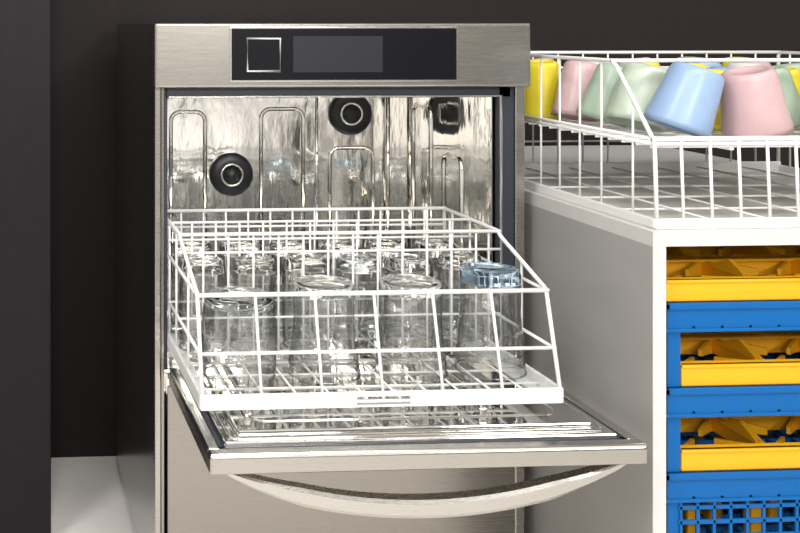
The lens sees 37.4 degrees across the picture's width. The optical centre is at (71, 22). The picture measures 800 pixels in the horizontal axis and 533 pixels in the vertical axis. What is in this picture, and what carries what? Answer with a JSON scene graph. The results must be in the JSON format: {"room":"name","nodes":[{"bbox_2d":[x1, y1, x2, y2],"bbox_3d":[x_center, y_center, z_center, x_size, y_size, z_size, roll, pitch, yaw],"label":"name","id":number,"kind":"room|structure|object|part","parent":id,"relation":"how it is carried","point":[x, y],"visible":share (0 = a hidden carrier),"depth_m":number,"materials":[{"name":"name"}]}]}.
{"room":"commercial kitchen","nodes":[
{"label":"commercial kitchen","id":0,"kind":"room"},
{"bbox_2d":[0,0,50,532],"bbox_3d":[-0.843,-0.163,2.202,1.586,2.274,0.399,0,0,-4],"label":"wall","id":1,"kind":"structure","parent":0,"point":[25,25],"depth_m":2.05,"materials":[{"name":"paint"}]},
{"bbox_2d":[51,456,135,532],"bbox_3d":[0.691,0.999,0.994,4.500,0.050,3.100,0,0,-4],"label":"floor","id":2,"kind":"structure","parent":0,"point":[88,494],"depth_m":2.24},
{"bbox_2d":[117,23,646,532],"bbox_3d":[0.431,0.487,1.899,0.616,0.974,0.962,0,0,-4],"label":"dishwasher","id":3,"kind":"object","parent":2,"relation":"on","point":[210,115],"visible":0.91,"depth_m":1.79,"materials":[{"name":"metal"}]},
{"bbox_3d":[0.438,0.520,1.795,0.612,0.840,0.030,0,0,-3],"label":"door frame","id":4,"kind":"part","parent":3,"relation":"part of","materials":[{"name":"metal"}]},
{"bbox_3d":[0.447,0.752,1.788,0.589,0.335,0.010,0,0,-3],"label":"panel","id":5,"kind":"part","parent":3,"relation":"part of","materials":[{"name":"metal"}]},
{"bbox_2d":[167,206,562,410],"bbox_3d":[0.412,0.421,1.688,0.505,0.203,0.406,0,0,-4],"label":"glass rack","id":6,"kind":"object","parent":3,"relation":"in","point":[539,389],"visible":0.8,"depth_m":1.67,"materials":[{"name":"white"}]},
{"bbox_2d":[168,238,214,334],"bbox_3d":[0.199,0.436,1.815,0.080,0.145,0.080,0,0,-4],"label":"drinking glass","id":7,"kind":"object","parent":6,"relation":"on","point":[197,245],"visible":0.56,"depth_m":1.80,"materials":[{"name":"clear glass"}]},
{"bbox_2d":[178,255,226,353],"bbox_3d":[0.205,0.439,1.715,0.077,0.138,0.076,0,0,-4],"label":"drinking glass","id":8,"kind":"object","parent":6,"relation":"on","point":[213,265],"visible":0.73,"depth_m":1.70,"materials":[{"name":"clear glass"}]},
{"bbox_2d":[201,286,276,386],"bbox_3d":[0.241,0.449,1.580,0.109,0.118,0.108,0,0,-4],"label":"drinking glass","id":9,"kind":"object","parent":6,"relation":"on","point":[226,304],"visible":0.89,"depth_m":1.55,"materials":[{"name":"clear glass"}]},
{"bbox_2d":[218,240,261,334],"bbox_3d":[0.281,0.436,1.821,0.077,0.144,0.076,0,0,-4],"label":"drinking glass","id":10,"kind":"object","parent":6,"relation":"on","point":[246,245],"visible":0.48,"depth_m":1.80,"materials":[{"name":"clear glass"}]},
{"bbox_2d":[230,255,276,351],"bbox_3d":[0.287,0.440,1.720,0.080,0.137,0.080,0,0,-4],"label":"drinking glass","id":11,"kind":"object","parent":6,"relation":"on","point":[264,265],"visible":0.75,"depth_m":1.70,"materials":[{"name":"clear glass"}]},
{"bbox_2d":[265,240,313,333],"bbox_3d":[0.363,0.436,1.826,0.080,0.144,0.080,0,0,-4],"label":"drinking glass","id":12,"kind":"object","parent":6,"relation":"on","point":[292,244],"visible":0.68,"depth_m":1.81,"materials":[{"name":"clear glass"}]},
{"bbox_2d":[282,253,330,350],"bbox_3d":[0.369,0.438,1.725,0.077,0.140,0.076,0,0,-4],"label":"drinking glass","id":13,"kind":"object","parent":6,"relation":"on","point":[314,263],"visible":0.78,"depth_m":1.71,"materials":[{"name":"clear glass"}]},
{"bbox_2d":[287,274,360,384],"bbox_3d":[0.365,0.441,1.587,0.105,0.134,0.105,0,0,-4],"label":"drinking glass","id":14,"kind":"object","parent":6,"relation":"on","point":[316,282],"visible":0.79,"depth_m":1.58,"materials":[{"name":"clear glass"}]},
{"bbox_2d":[317,240,361,332],"bbox_3d":[0.446,0.439,1.831,0.077,0.138,0.076,0,0,-4],"label":"drinking glass","id":15,"kind":"object","parent":6,"relation":"on","point":[339,245],"visible":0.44,"depth_m":1.82,"materials":[{"name":"clear glass"}]},
{"bbox_2d":[332,253,383,348],"bbox_3d":[0.452,0.439,1.730,0.080,0.138,0.080,0,0,-4],"label":"drinking glass","id":16,"kind":"object","parent":6,"relation":"on","point":[363,263],"visible":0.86,"depth_m":1.71,"materials":[{"name":"clear glass"}]},
{"bbox_2d":[362,239,411,331],"bbox_3d":[0.528,0.438,1.836,0.080,0.141,0.080,0,0,-4],"label":"drinking glass","id":17,"kind":"object","parent":6,"relation":"on","point":[371,243],"visible":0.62,"depth_m":1.82,"materials":[{"name":"clear glass"}]},
{"bbox_2d":[384,253,433,348],"bbox_3d":[0.534,0.440,1.735,0.077,0.137,0.076,0,0,-4],"label":"drinking glass","id":18,"kind":"object","parent":6,"relation":"on","point":[413,263],"visible":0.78,"depth_m":1.72,"materials":[{"name":"clear glass"}]},
{"bbox_2d":[373,273,447,382],"bbox_3d":[0.493,0.441,1.595,0.105,0.134,0.105,0,0,-4],"label":"drinking glass","id":19,"kind":"object","parent":6,"relation":"on","point":[397,281],"visible":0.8,"depth_m":1.59,"materials":[{"name":"clear glass"}]},
{"bbox_2d":[411,239,458,330],"bbox_3d":[0.610,0.439,1.841,0.077,0.139,0.076,0,0,-4],"label":"drinking glass","id":20,"kind":"object","parent":6,"relation":"on","point":[432,243],"visible":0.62,"depth_m":1.83,"materials":[{"name":"clear glass"}]},
{"bbox_2d":[433,251,485,345],"bbox_3d":[0.616,0.438,1.740,0.080,0.140,0.080,0,0,-4],"label":"drinking glass","id":21,"kind":"object","parent":6,"relation":"on","point":[459,257],"visible":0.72,"depth_m":1.73,"materials":[{"name":"clear glass"}]},
{"bbox_2d":[454,262,526,380],"bbox_3d":[0.612,0.433,1.602,0.101,0.150,0.101,0,0,-4],"label":"drinking glass","id":22,"kind":"object","parent":6,"relation":"on","point":[480,274],"visible":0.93,"depth_m":1.58,"materials":[{"name":"clear glass"}]},
{"bbox_3d":[0.456,0.551,1.596,0.581,0.058,0.354,0,0,-3],"label":"door","id":23,"kind":"part","parent":3,"relation":"part of","materials":[{"name":"metal"}]},
{"bbox_3d":[0.466,0.612,1.439,0.539,0.070,0.026,0,0,-3],"label":"door handle","id":24,"kind":"part","parent":3,"relation":"part of","materials":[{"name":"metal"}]},
{"bbox_2d":[524,145,799,532],"bbox_3d":[1.066,0.628,2.001,0.628,0.692,1.016,0,0,-4],"label":"storage cabinet","id":25,"kind":"object","parent":2,"relation":"on","point":[604,275],"visible":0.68,"depth_m":1.62,"materials":[{"name":"grey laminate"}]},
{"bbox_2d":[524,51,799,229],"bbox_3d":[1.066,0.167,1.779,0.577,0.230,0.544,0,0,-4],"label":"rack","id":26,"kind":"object","parent":25,"relation":"on","point":[671,138],"visible":0.73,"depth_m":1.68,"materials":[{"name":"white metal"}]},
{"bbox_2d":[530,58,553,60],"bbox_3d":[0.860,0.115,1.993,0.074,0.105,0.075,0,0,-12],"label":"plastic cup","id":27,"kind":"object","parent":26,"relation":"on","point":[537,58],"visible":0.07,"depth_m":1.98,"materials":[{"name":"plastic"}]},
{"bbox_2d":[525,60,562,120],"bbox_3d":[0.821,0.116,1.910,0.074,0.103,0.074,0,0,5],"label":"plastic cup","id":28,"kind":"object","parent":26,"relation":"on","point":[550,68],"visible":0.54,"depth_m":1.88,"materials":[{"name":"yellow plastic"}]},
{"bbox_2d":[551,60,597,121],"bbox_3d":[0.843,0.115,1.834,0.072,0.104,0.080,0,0,40],"label":"plastic cup","id":29,"kind":"object","parent":26,"relation":"on","point":[570,70],"visible":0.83,"depth_m":1.81,"materials":[{"name":"pink plastic"}]},
{"bbox_2d":[585,61,610,64],"bbox_3d":[0.913,0.115,1.915,0.074,0.104,0.074,0,0,-17],"label":"plastic cup","id":30,"kind":"object","parent":26,"relation":"on","point":[594,62],"visible":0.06,"depth_m":1.89,"materials":[{"name":"plastic"}]},
{"bbox_2d":[576,62,625,127],"bbox_3d":[0.850,0.115,1.741,0.088,0.104,0.076,0,0,30],"label":"plastic cup","id":31,"kind":"object","parent":26,"relation":"on","point":[590,101],"visible":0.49,"depth_m":1.72,"materials":[{"name":"green plastic"}]},
{"bbox_2d":[604,63,666,131],"bbox_3d":[0.857,0.113,1.662,0.095,0.106,0.084,0,0,-43],"label":"plastic cup","id":32,"kind":"object","parent":26,"relation":"on","point":[643,80],"visible":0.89,"depth_m":1.64,"materials":[{"name":"green plastic"}]},
{"bbox_2d":[645,63,659,66],"bbox_3d":[1.004,0.115,1.921,0.074,0.104,0.074,0,0,7],"label":"plastic cup","id":33,"kind":"object","parent":26,"relation":"on","point":[653,64],"visible":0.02,"depth_m":1.89,"materials":[{"name":"yellow plastic"}]},
{"bbox_2d":[643,61,723,135],"bbox_3d":[0.870,0.111,1.560,0.103,0.112,0.090,0,0,29],"label":"plastic cup","id":34,"kind":"object","parent":26,"relation":"on","point":[687,98],"visible":0.93,"depth_m":1.53,"materials":[{"name":"blue plastic"}]},
{"bbox_2d":[689,63,707,68],"bbox_3d":[1.036,0.117,1.843,0.072,0.101,0.073,0,0,5],"label":"plastic cup","id":35,"kind":"object","parent":26,"relation":"on","point":[696,64],"visible":0.15,"depth_m":1.83,"materials":[{"name":"yellow plastic"}]},
{"bbox_2d":[684,62,721,68],"bbox_3d":[1.097,0.115,1.926,0.074,0.105,0.076,0,0,-26],"label":"plastic cup","id":36,"kind":"object","parent":26,"relation":"on","point":[708,64],"visible":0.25,"depth_m":1.90,"materials":[{"name":"plastic"}]},
{"bbox_2d":[708,69,723,130],"bbox_3d":[0.963,0.118,1.664,0.084,0.098,0.084,0,0,17],"label":"plastic cup","id":37,"kind":"object","parent":26,"relation":"on","point":[717,125],"visible":0.15,"depth_m":1.63,"materials":[{"name":"yellow plastic"}]},
{"bbox_2d":[709,66,731,70],"bbox_3d":[1.043,0.118,1.757,0.076,0.097,0.076,0,0,-16],"label":"plastic cup","id":38,"kind":"object","parent":26,"relation":"on","point":[712,67],"visible":0.11,"depth_m":1.74,"materials":[{"name":"blue plastic"}]},
{"bbox_2d":[722,57,746,66],"bbox_3d":[1.228,0.115,2.015,0.074,0.105,0.075,0,0,5],"label":"plastic cup","id":39,"kind":"object","parent":26,"relation":"on","point":[724,64],"visible":0.09,"depth_m":2.02,"materials":[{"name":"yellow plastic"}]},
{"bbox_2d":[726,62,761,67],"bbox_3d":[1.133,0.117,1.849,0.072,0.101,0.073,0,0,5],"label":"plastic cup","id":40,"kind":"object","parent":26,"relation":"on","point":[736,64],"visible":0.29,"depth_m":1.84,"materials":[{"name":"white plastic"}]},
{"bbox_2d":[733,62,771,66],"bbox_3d":[1.188,0.115,1.932,0.074,0.104,0.074,0,0,-17],"label":"plastic cup","id":41,"kind":"object","parent":26,"relation":"on","point":[761,63],"visible":0.16,"depth_m":1.90,"materials":[{"name":"plastic"}]},
{"bbox_2d":[720,65,793,135],"bbox_3d":[0.982,0.114,1.570,0.092,0.105,0.093,0,0,27],"label":"plastic cup","id":42,"kind":"object","parent":26,"relation":"on","point":[753,102],"visible":0.95,"depth_m":1.54,"materials":[{"name":"pink plastic"}]},
{"bbox_2d":[772,67,799,127],"bbox_3d":[1.074,0.117,1.671,0.085,0.100,0.084,0,0,-17],"label":"plastic cup","id":43,"kind":"object","parent":26,"relation":"on","point":[792,97],"visible":0.2,"depth_m":1.64,"materials":[{"name":"green plastic"}]},
{"bbox_2d":[772,62,799,70],"bbox_3d":[1.231,0.117,1.855,0.072,0.101,0.073,0,0,-12],"label":"plastic cup","id":44,"kind":"object","parent":26,"relation":"on","point":[795,65],"visible":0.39,"depth_m":1.84,"materials":[{"name":"green plastic"}]},
{"bbox_2d":[787,67,799,127],"bbox_3d":[1.142,0.119,1.763,0.076,0.097,0.076,0,0,5],"label":"plastic cup","id":45,"kind":"object","parent":26,"relation":"on","point":[795,73],"visible":0.18,"depth_m":1.73,"materials":[{"name":"yellow plastic"}]},
{"bbox_2d":[699,500,799,532],"bbox_3d":[1.073,0.850,1.775,0.572,0.070,0.547,0,0,-4],"label":"rack","id":46,"kind":"object","parent":25,"relation":"in","point":[791,509],"visible":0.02,"depth_m":1.93,"materials":[{"name":"blue"}]},
{"bbox_2d":[683,433,799,532],"bbox_3d":[1.073,0.772,1.775,0.572,0.146,0.547,0,0,-4],"label":"rack","id":47,"kind":"object","parent":46,"relation":"on","point":[753,512],"visible":0.02,"depth_m":1.66,"materials":[{"name":"blue"}]},
{"bbox_2d":[666,353,799,532],"bbox_3d":[1.072,0.650,1.778,0.572,0.158,0.553,0,0,-4],"label":"crate","id":48,"kind":"object","parent":47,"relation":"on","point":[743,447],"visible":0.26,"depth_m":1.50,"materials":[{"name":"blue plastic"}]},
{"bbox_2d":[666,330,799,471],"bbox_3d":[1.072,0.534,1.778,0.572,0.158,0.553,0,0,-4],"label":"rack","id":49,"kind":"object","parent":48,"relation":"on","point":[739,376],"visible":0.32,"depth_m":1.50,"materials":[{"name":"blue"}]},
{"bbox_2d":[666,245,799,386],"bbox_3d":[1.072,0.418,1.778,0.572,0.158,0.553,0,0,-4],"label":"crate","id":50,"kind":"object","parent":49,"relation":"on","point":[709,288],"visible":0.37,"depth_m":1.50,"materials":[{"name":"blue"}]},
{"bbox_2d":[51,0,799,457],"bbox_3d":[0.598,-0.163,2.516,4.500,2.274,0.050,0,0,-4],"label":"wall","id":51,"kind":"structure","parent":0,"point":[83,32],"depth_m":2.46,"materials":[{"name":"paint"}]}
]}

